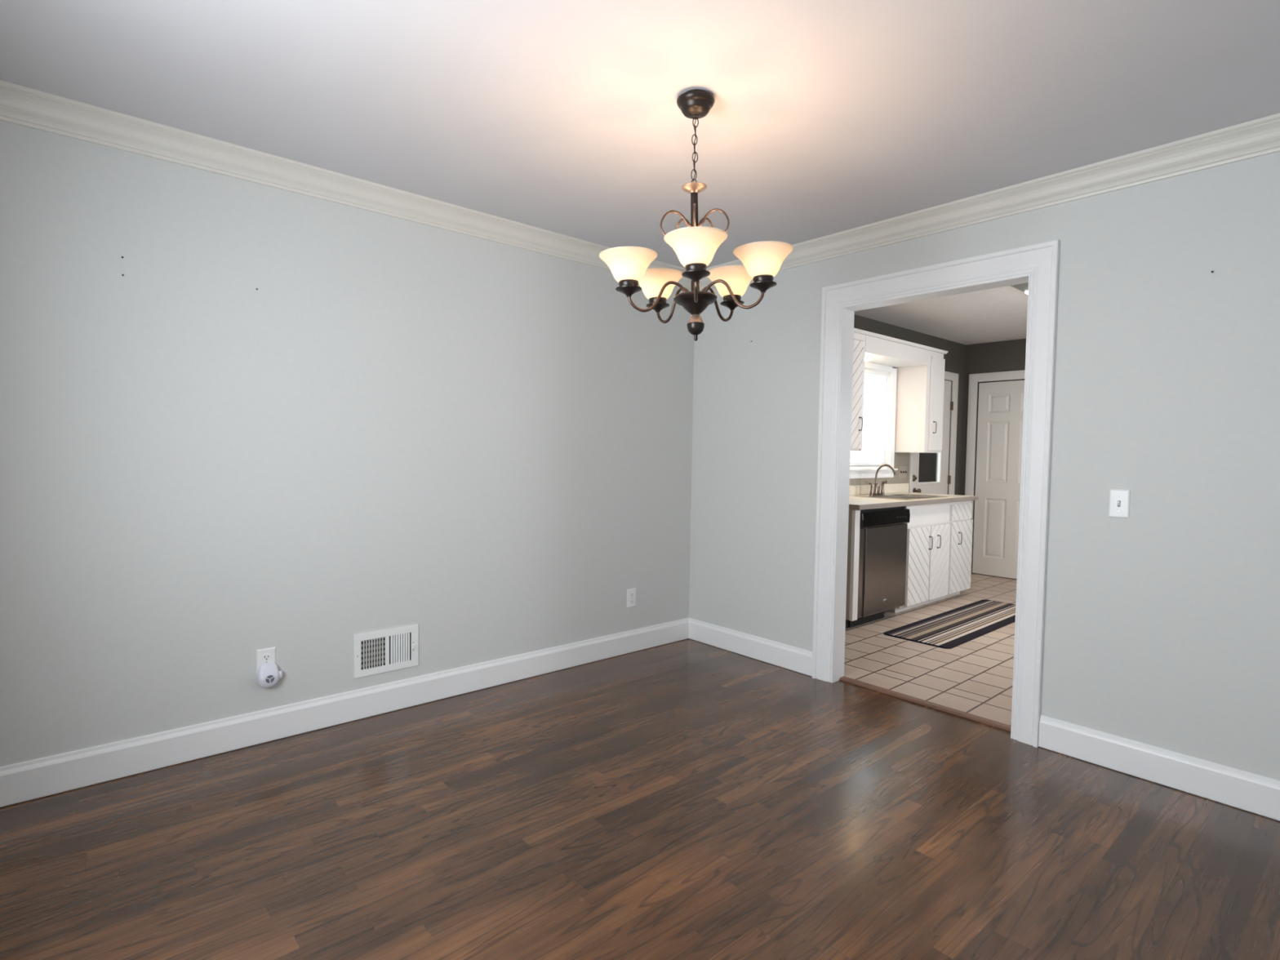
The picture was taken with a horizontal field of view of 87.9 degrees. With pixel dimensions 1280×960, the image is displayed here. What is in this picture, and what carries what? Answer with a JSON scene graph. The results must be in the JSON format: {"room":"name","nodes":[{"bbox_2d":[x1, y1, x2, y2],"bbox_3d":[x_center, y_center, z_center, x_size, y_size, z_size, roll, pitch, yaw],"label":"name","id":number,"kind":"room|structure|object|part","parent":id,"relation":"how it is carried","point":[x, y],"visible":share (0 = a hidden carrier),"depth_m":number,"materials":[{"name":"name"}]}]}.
{"room":"dining room","nodes":[
{"label":"dining room","id":0,"kind":"room"},
{"bbox_2d":[0,120,965,766],"bbox_3d":[0.529,-0.167,4.715,8.060,2.475,0.120,-1,3,-41],"label":"wall","id":1,"kind":"structure","parent":0,"point":[482,445],"depth_m":2.85,"materials":[{"name":"grey paint"}]},
{"bbox_2d":[256,646,275,675],"bbox_3d":[-1.588,0.774,2.824,0.072,0.115,0.008,-1,3,-41],"label":"electrical outlet","id":2,"kind":"object","parent":1,"relation":"attached to","point":[266,655],"visible":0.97,"depth_m":2.82,"materials":[{"name":"white plastic"}]},
{"bbox_2d":[262,653,271,660],"bbox_3d":[-1.587,0.752,2.822,0.033,0.028,0.004,-1,3,-41],"label":"socket","id":3,"kind":"object","parent":2,"relation":"attached to","point":[264,656],"depth_m":2.82,"materials":[{"name":"white plastic"}]},
{"bbox_2d":[257,662,281,688],"bbox_3d":[-1.566,0.829,2.808,0.089,0.100,0.050,-1,3,-41],"label":"air freshener","id":4,"kind":"object","parent":2,"relation":"attached to","point":[268,674],"visible":1,"depth_m":2.79,"materials":[{"name":"white plastic"}]},
{"bbox_2d":[264,674,275,684],"bbox_3d":[-1.554,0.836,2.789,0.039,0.039,0.004,-1,3,-41],"label":"grille","id":5,"kind":"object","parent":4,"relation":"attached to","point":[268,678],"depth_m":2.79,"materials":[{"name":"white plastic"}]},
{"bbox_2d":[0,617,688,807],"bbox_3d":[-1.024,1.035,3.329,3.620,0.137,0.016,-1,3,-41],"label":"baseboard","id":6,"kind":"structure","parent":1,"relation":"attached to","point":[20,782],"depth_m":2.88,"materials":[{"name":"white wood"}]},
{"bbox_2d":[0,80,691,289],"bbox_3d":[-0.965,-1.280,3.207,3.620,0.100,0.085,-1,3,-41],"label":"trim","id":7,"kind":"structure","parent":1,"relation":"attached to","point":[21,105],"depth_m":2.71,"materials":[{"name":"white wood"}]},
{"bbox_2d":[353,624,418,678],"bbox_3d":[-1.202,0.813,3.161,0.304,0.201,0.014,-1,3,-41],"label":"air vent","id":8,"kind":"object","parent":1,"relation":"in","point":[375,652],"visible":1,"depth_m":3.16,"materials":[{"name":"white plastic"}]},
{"bbox_2d":[626,587,635,608],"bbox_3d":[-0.052,0.741,4.170,0.072,0.115,0.008,-1,3,-41],"label":"electrical outlet","id":9,"kind":"object","parent":1,"relation":"attached to","point":[631,593],"visible":1,"depth_m":4.17,"materials":[{"name":"white plastic"}]},
{"bbox_2d":[850,332,865,451],"bbox_3d":[1.465,-0.695,5.207,0.643,0.925,0.328,-1,3,-41],"label":"upper cabinet","id":10,"kind":"object","parent":1,"relation":"attached to","point":[859,345],"visible":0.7,"depth_m":5.26,"materials":[{"name":"white paint"}]},
{"bbox_2d":[865,335,927,367],"bbox_3d":[2.101,-1.104,5.763,1.056,0.134,0.298,-1,3,-41],"label":"valance","id":11,"kind":"object","parent":10,"relation":"attached to","point":[883,352],"visible":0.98,"depth_m":5.68,"materials":[{"name":"white paint"}]},
{"bbox_2d":[864,356,873,361],"bbox_3d":[1.827,-1.023,5.566,0.320,0.022,0.100,-1,3,-41],"label":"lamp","id":12,"kind":"object","parent":11,"relation":"attached to","point":[867,358],"visible":0.24,"depth_m":5.60,"materials":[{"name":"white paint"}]},
{"bbox_3d":[2.094,-1.046,5.773,1.056,0.015,0.278,-1,3,-41],"label":"soffit panel","id":13,"kind":"part","parent":11,"relation":"part of","materials":[{"name":"white paint"}]},
{"bbox_2d":[853,328,948,354],"bbox_3d":[1.999,-1.180,5.648,2.052,0.021,0.329,-1,3,-41],"label":"crown molding","id":14,"kind":"structure","parent":10,"relation":"on","point":[855,330],"depth_m":5.61,"materials":[{"name":"white paint"}]},
{"bbox_2d":[849,361,897,478],"bbox_3d":[1.958,-0.531,5.910,1.085,1.028,0.174,-1,3,-41],"label":"window","id":15,"kind":"structure","parent":1,"relation":"in","point":[855,472],"depth_m":6.17,"materials":[{"name":"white glass"}]},
{"bbox_3d":[1.932,-0.559,5.950,0.888,0.870,0.040,-1,3,-41],"label":"sash","id":16,"kind":"part","parent":15,"relation":"part of","materials":[{"name":"white wood"}]},
{"bbox_2d":[849,368,888,466],"bbox_3d":[1.965,-0.558,5.912,0.878,0.864,0.036,-1,3,-41],"label":"window blind","id":17,"kind":"object","parent":15,"relation":"attached to","point":[875,388],"visible":0.42,"depth_m":6.05,"materials":[{"name":"white fabric"}]},
{"bbox_3d":[1.958,-0.133,5.930,0.874,0.014,0.024,-1,3,-41],"label":"rail","id":18,"kind":"part","parent":17,"relation":"part of","materials":[{"name":"white plastic"}]},
{"bbox_3d":[1.990,-0.092,5.883,1.085,0.016,0.055,-1,3,-41],"label":"sill","id":19,"kind":"part","parent":15,"relation":"part of","materials":[{"name":"white wood"}]},
{"bbox_3d":[1.991,-0.572,5.882,1.060,0.944,0.018,-1,3,-41],"label":"casing","id":20,"kind":"part","parent":15,"relation":"part of","materials":[{"name":"white wood"}]},
{"bbox_2d":[848,483,909,495],"bbox_3d":[1.858,0.089,5.800,1.990,0.086,0.019,-1,3,-41],"label":"backsplash","id":21,"kind":"structure","parent":1,"relation":"attached to","point":[854,490],"depth_m":6.14,"materials":[{"name":"beige laminate"}]},
{"bbox_2d":[849,452,909,485],"bbox_3d":[1.859,-0.102,5.802,2.010,0.296,0.003,-1,3,-41],"label":"wall panel","id":22,"kind":"object","parent":1,"relation":"attached to","point":[901,459],"visible":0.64,"depth_m":6.30,"materials":[{"name":"beige paint"}]},
{"bbox_2d":[898,466,906,478],"bbox_3d":[2.532,-0.075,6.381,0.150,0.114,0.016,-1,3,-41],"label":"switch plate","id":23,"kind":"object","parent":22,"relation":"attached to","point":[902,469],"visible":1,"depth_m":6.38,"materials":[{"name":"beige plastic"}]},
{"bbox_2d":[894,350,945,453],"bbox_3d":[2.630,-0.719,6.218,0.322,0.925,0.342,-1,3,-41],"label":"upper cabinet","id":24,"kind":"object","parent":1,"relation":"attached to","point":[919,408],"visible":0.99,"depth_m":6.11,"materials":[{"name":"white paint"}]},
{"bbox_3d":[2.740,-0.700,6.138,0.258,0.853,0.016,-1,3,-41],"label":"door","id":25,"kind":"part","parent":24,"relation":"part of","materials":[{"name":"white paint"}]},
{"bbox_2d":[908,371,958,494],"bbox_3d":[2.992,-0.051,6.797,0.995,2.142,0.106,-1,3,-41],"label":"door","id":26,"kind":"structure","parent":1,"relation":"in","point":[928,473],"depth_m":6.95,"materials":[{"name":"white paint"}]},
{"bbox_3d":[2.737,0.109,6.554,0.060,0.060,0.064,-1,3,-41],"label":"knob","id":27,"kind":"part","parent":26,"relation":"part of","materials":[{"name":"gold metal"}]},
{"bbox_3d":[2.940,-0.440,6.771,0.475,0.925,0.004,-1,3,-41],"label":"pane","id":28,"kind":"part","parent":26,"relation":"part of","materials":[{"name":"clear glass"}]},
{"bbox_2d":[0,573,1279,959],"bbox_3d":[1.689,1.183,3.423,8.060,0.082,3.700,-1,3,-41],"label":"floor","id":29,"kind":"structure","parent":0,"point":[686,799],"depth_m":2.17,"materials":[{"name":"brown wood"}]},
{"bbox_2d":[845,509,860,628],"bbox_3d":[1.354,0.636,4.982,0.068,0.869,0.592,-1,3,-41],"label":"cabinet end panel","id":30,"kind":"object","parent":29,"relation":"on","point":[854,517],"visible":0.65,"depth_m":4.76,"materials":[{"name":"white paint"}]},
{"bbox_3d":[1.332,0.600,4.979,0.021,0.797,0.565,-1,3,-41],"label":"panel","id":31,"kind":"part","parent":30,"relation":"part of","materials":[{"name":"white wood"}]},
{"bbox_2d":[848,506,910,627],"bbox_3d":[1.662,0.633,5.217,0.696,0.865,0.584,-1,3,-41],"label":"dishwasher","id":32,"kind":"object","parent":29,"relation":"on","point":[882,553],"visible":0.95,"depth_m":4.98,"materials":[{"name":"silver metal"}]},
{"bbox_3d":[1.699,1.036,5.027,0.488,0.076,0.052,-1,3,-41],"label":"toe panel","id":33,"kind":"part","parent":32,"relation":"part of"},
{"bbox_2d":[860,506,904,512],"bbox_3d":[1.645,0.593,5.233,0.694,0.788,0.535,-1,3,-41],"label":"control panel","id":34,"kind":"object","parent":32,"relation":"in","point":[902,507],"depth_m":5.01,"materials":[{"name":"black plastic"}]},
{"bbox_3d":[1.859,0.671,5.046,0.610,0.651,0.032,-1,3,-41],"label":"door","id":35,"kind":"part","parent":32,"relation":"part of","materials":[{"name":"silver metal"}]},
{"bbox_3d":[1.844,0.286,5.001,0.696,0.113,0.048,-1,3,-41],"label":"control panel","id":36,"kind":"part","parent":32,"relation":"part of","materials":[{"name":"black plastic"}]},
{"bbox_2d":[884,502,950,613],"bbox_3d":[2.199,0.619,5.697,0.760,0.869,0.630,-1,3,-41],"label":"base cabinet","id":37,"kind":"object","parent":29,"relation":"on","point":[928,531],"visible":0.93,"depth_m":5.46,"materials":[{"name":"white paint"}]},
{"bbox_2d":[848,483,978,510],"bbox_3d":[2.066,0.122,5.551,2.005,0.123,0.671,-1,3,-41],"label":"countertop","id":38,"kind":"structure","parent":37,"relation":"on","point":[855,503],"depth_m":5.51,"materials":[{"name":"beige laminate"}]},
{"bbox_2d":[869,463,896,495],"bbox_3d":[2.072,-0.005,5.759,0.243,0.271,0.167,1,2,-6],"label":"faucet","id":39,"kind":"object","parent":38,"relation":"on","point":[876,492],"visible":1,"depth_m":5.74,"materials":[{"name":"silver metal"}]},
{"bbox_3d":[1.994,0.081,5.713,0.041,0.078,0.036,-1,3,-41],"label":"handle","id":40,"kind":"part","parent":39,"relation":"part of","materials":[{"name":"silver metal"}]},
{"bbox_3d":[2.042,0.071,5.755,0.041,0.095,0.036,-1,3,-41],"label":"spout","id":41,"kind":"part","parent":39,"relation":"part of","materials":[{"name":"silver metal"}]},
{"bbox_3d":[2.061,0.123,5.774,0.230,0.014,0.045,-1,3,-41],"label":"plate","id":42,"kind":"part","parent":39,"relation":"part of","materials":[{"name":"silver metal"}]},
{"bbox_3d":[2.090,0.079,5.797,0.041,0.078,0.036,-1,3,-41],"label":"handle","id":43,"kind":"part","parent":39,"relation":"part of","materials":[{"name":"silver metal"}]},
{"bbox_3d":[2.118,-0.047,5.723,0.174,0.181,0.024,2,3,21],"label":"spout","id":44,"kind":"part","parent":39,"relation":"part of","materials":[{"name":"silver metal"}]},
{"bbox_2d":[852,493,947,500],"bbox_3d":[2.224,0.210,5.669,0.731,0.146,0.476,-1,3,-41],"label":"sink","id":45,"kind":"object","parent":38,"relation":"in","point":[895,495],"visible":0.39,"depth_m":5.68,"materials":[{"name":"silver metal"}]},
{"bbox_3d":[2.117,0.215,5.533,0.305,0.144,0.345,-1,3,-41],"label":"bowl","id":46,"kind":"part","parent":45,"relation":"part of","materials":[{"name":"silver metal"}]},
{"bbox_3d":[2.373,0.209,5.757,0.305,0.144,0.345,-1,3,-41],"label":"bowl","id":47,"kind":"part","parent":45,"relation":"part of","materials":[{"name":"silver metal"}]},
{"bbox_3d":[2.251,0.692,5.381,0.360,0.618,0.021,-1,3,-41],"label":"door","id":48,"kind":"part","parent":37,"relation":"part of","materials":[{"name":"white paint"}]},
{"bbox_3d":[2.528,0.686,5.624,0.348,0.618,0.021,-1,3,-41],"label":"door","id":49,"kind":"part","parent":37,"relation":"part of","materials":[{"name":"white paint"}]},
{"bbox_2d":[839,675,1011,731],"bbox_3d":[1.441,1.133,3.398,0.056,0.014,0.915,-1,3,-41],"label":"threshold","id":50,"kind":"object","parent":29,"relation":"on","point":[961,713],"visible":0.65,"depth_m":3.35,"materials":[{"name":"brown wood"}]},
{"bbox_2d":[883,599,1015,648],"bbox_3d":[2.530,1.080,5.109,1.790,0.008,0.474,-1,3,-42],"label":"kitchen rug","id":51,"kind":"object","parent":29,"relation":"on","point":[953,628],"visible":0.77,"depth_m":4.94,"materials":[{"name":"multicoloured fabric"}]},
{"bbox_2d":[937,500,973,599],"bbox_3d":[2.658,0.610,6.098,0.456,0.869,0.630,-1,3,-41],"label":"base cabinet","id":52,"kind":"object","parent":29,"relation":"on","point":[961,522],"visible":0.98,"depth_m":5.87,"materials":[{"name":"white paint"}]},
{"bbox_3d":[2.845,0.675,5.901,0.431,0.626,0.021,-1,3,-41],"label":"door","id":53,"kind":"part","parent":52,"relation":"part of","materials":[{"name":"white paint"}]},
{"bbox_3d":[2.840,0.278,5.874,0.400,0.138,0.021,-1,3,-41],"label":"drawer","id":54,"kind":"part","parent":52,"relation":"part of","materials":[{"name":"white paint"}]},
{"bbox_2d":[0,0,1279,267],"bbox_3d":[0.103,-1.310,1.895,3.740,0.100,3.700,-1,3,-41],"label":"ceiling","id":55,"kind":"structure","parent":0,"point":[826,117],"depth_m":2.15,"materials":[{"name":"white paint"}]},
{"bbox_2d":[599,88,793,341],"bbox_3d":[0.189,-0.870,2.236,0.617,0.804,0.620,-1,3,-41],"label":"chandelier","id":56,"kind":"object","parent":55,"relation":"hanging from","point":[695,246],"visible":1,"depth_m":2.15,"materials":[{"name":"white glass"}]},
{"bbox_3d":[-0.039,-0.692,2.172,0.191,0.090,0.191,-1,3,-41],"label":"lamp shade","id":57,"kind":"part","parent":56,"relation":"part of","materials":[{"name":"white glass"}]},
{"bbox_3d":[0.060,-0.608,2.200,0.209,0.109,0.011,0,2,-14],"label":"arm","id":58,"kind":"part","parent":56,"relation":"part of","materials":[{"name":"brown metal"}]},
{"bbox_3d":[0.063,-0.704,2.421,0.191,0.090,0.191,-1,3,-41],"label":"lamp shade","id":59,"kind":"part","parent":56,"relation":"part of","materials":[{"name":"white glass"}]},
{"bbox_3d":[0.118,-0.614,2.340,0.012,0.108,0.209,-1,3,-31],"label":"arm","id":60,"kind":"part","parent":56,"relation":"part of","materials":[{"name":"brown metal"}]},
{"bbox_3d":[0.182,-1.101,2.210,0.018,0.221,0.017,-1,3,-41],"label":"chain","id":61,"kind":"part","parent":56,"relation":"part of","materials":[{"name":"brown metal"}]},
{"bbox_3d":[0.167,-0.688,1.999,0.191,0.090,0.191,-1,3,-41],"label":"lamp shade","id":62,"kind":"part","parent":56,"relation":"part of","materials":[{"name":"white glass"}]},
{"bbox_3d":[0.185,-0.589,2.231,0.147,0.070,0.147,-1,3,-41],"label":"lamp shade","id":63,"kind":"part","parent":56,"relation":"part of","materials":[{"name":"brown metal"}]},
{"bbox_3d":[0.176,-0.605,2.101,0.012,0.106,0.209,1,2,4],"label":"arm","id":64,"kind":"part","parent":56,"relation":"part of","materials":[{"name":"brown metal"}]},
{"bbox_3d":[0.270,-0.616,2.329,0.012,0.104,0.209,3,3,41],"label":"arm","id":65,"kind":"part","parent":56,"relation":"part of","materials":[{"name":"brown metal"}]},
{"bbox_3d":[0.331,-0.707,2.401,0.191,0.090,0.191,-1,3,-41],"label":"lamp shade","id":66,"kind":"part","parent":56,"relation":"part of","materials":[{"name":"white glass"}]},
{"bbox_3d":[0.306,-0.610,2.181,0.209,0.104,0.011,2,3,22],"label":"arm","id":67,"kind":"part","parent":56,"relation":"part of","materials":[{"name":"brown metal"}]},
{"bbox_3d":[0.395,-0.697,2.140,0.191,0.090,0.191,-1,3,-41],"label":"lamp shade","id":68,"kind":"part","parent":56,"relation":"part of","materials":[{"name":"white glass"}]},
{"bbox_2d":[854,285,1027,345],"bbox_3d":[3.023,-1.419,4.756,4.215,0.100,3.240,-1,3,-41],"label":"ceiling","id":69,"kind":"structure","parent":0,"point":[998,313],"depth_m":5.73,"materials":[{"name":"white paint"}]},
{"bbox_2d":[1011,282,1028,293],"bbox_3d":[3.018,-1.324,4.677,1.250,0.082,0.350,-1,3,-41],"label":"ceiling light","id":70,"kind":"object","parent":69,"relation":"attached to","point":[1024,287],"visible":0.09,"depth_m":4.43,"materials":[{"name":"grey metal"}]},
{"bbox_2d":[688,151,1279,780],"bbox_3d":[1.530,-0.139,3.212,0.105,2.575,3.700,-1,3,-41],"label":"wall","id":71,"kind":"structure","parent":0,"point":[1162,622],"depth_m":2.66,"materials":[{"name":"grey paint"}]},
{"bbox_2d":[688,617,812,676],"bbox_3d":[0.657,1.027,4.145,0.016,0.137,1.003,-1,3,-41],"label":"baseboard","id":72,"kind":"structure","parent":71,"relation":"attached to","point":[784,655],"depth_m":4.09,"materials":[{"name":"white wood"}]},
{"bbox_2d":[812,239,1060,747],"bbox_3d":[1.417,0.051,3.324,0.133,2.184,1.151,-1,3,-41],"label":"door frame","id":73,"kind":"structure","parent":71,"relation":"attached to","point":[1039,262],"depth_m":3.08,"materials":[{"name":"white wood"}]},
{"bbox_2d":[699,113,1279,289],"bbox_3d":[1.476,-1.239,3.103,0.085,0.100,3.460,-1,3,-41],"label":"trim","id":74,"kind":"structure","parent":71,"relation":"attached to","point":[1260,136],"depth_m":2.78,"materials":[{"name":"white wood"}]},
{"bbox_2d":[1108,488,1130,518],"bbox_3d":[1.926,0.096,2.672,0.017,0.114,0.069,-1,3,-41],"label":"light switch","id":75,"kind":"object","parent":71,"relation":"attached to","point":[1119,500],"visible":1,"depth_m":2.67,"materials":[{"name":"white plastic"}]},
{"bbox_2d":[1038,715,1279,821],"bbox_3d":[2.176,1.123,2.413,0.016,0.137,1.305,-1,3,-41],"label":"baseboard","id":76,"kind":"structure","parent":71,"relation":"attached to","point":[1250,792],"depth_m":2.57,"materials":[{"name":"white wood"}]},
{"bbox_2d":[960,338,1026,573],"bbox_3d":[4.583,-0.162,6.113,0.120,2.475,3.120,-1,3,-41],"label":"wall","id":77,"kind":"structure","parent":0,"point":[1006,355],"depth_m":7.06,"materials":[{"name":"grey paint"}]},
{"bbox_2d":[964,369,1025,578],"bbox_3d":[3.873,-0.046,6.883,0.158,2.151,0.932,-1,3,-41],"label":"door","id":78,"kind":"structure","parent":77,"relation":"in","point":[1001,403],"depth_m":7.00,"materials":[{"name":"white paint"}]}
]}

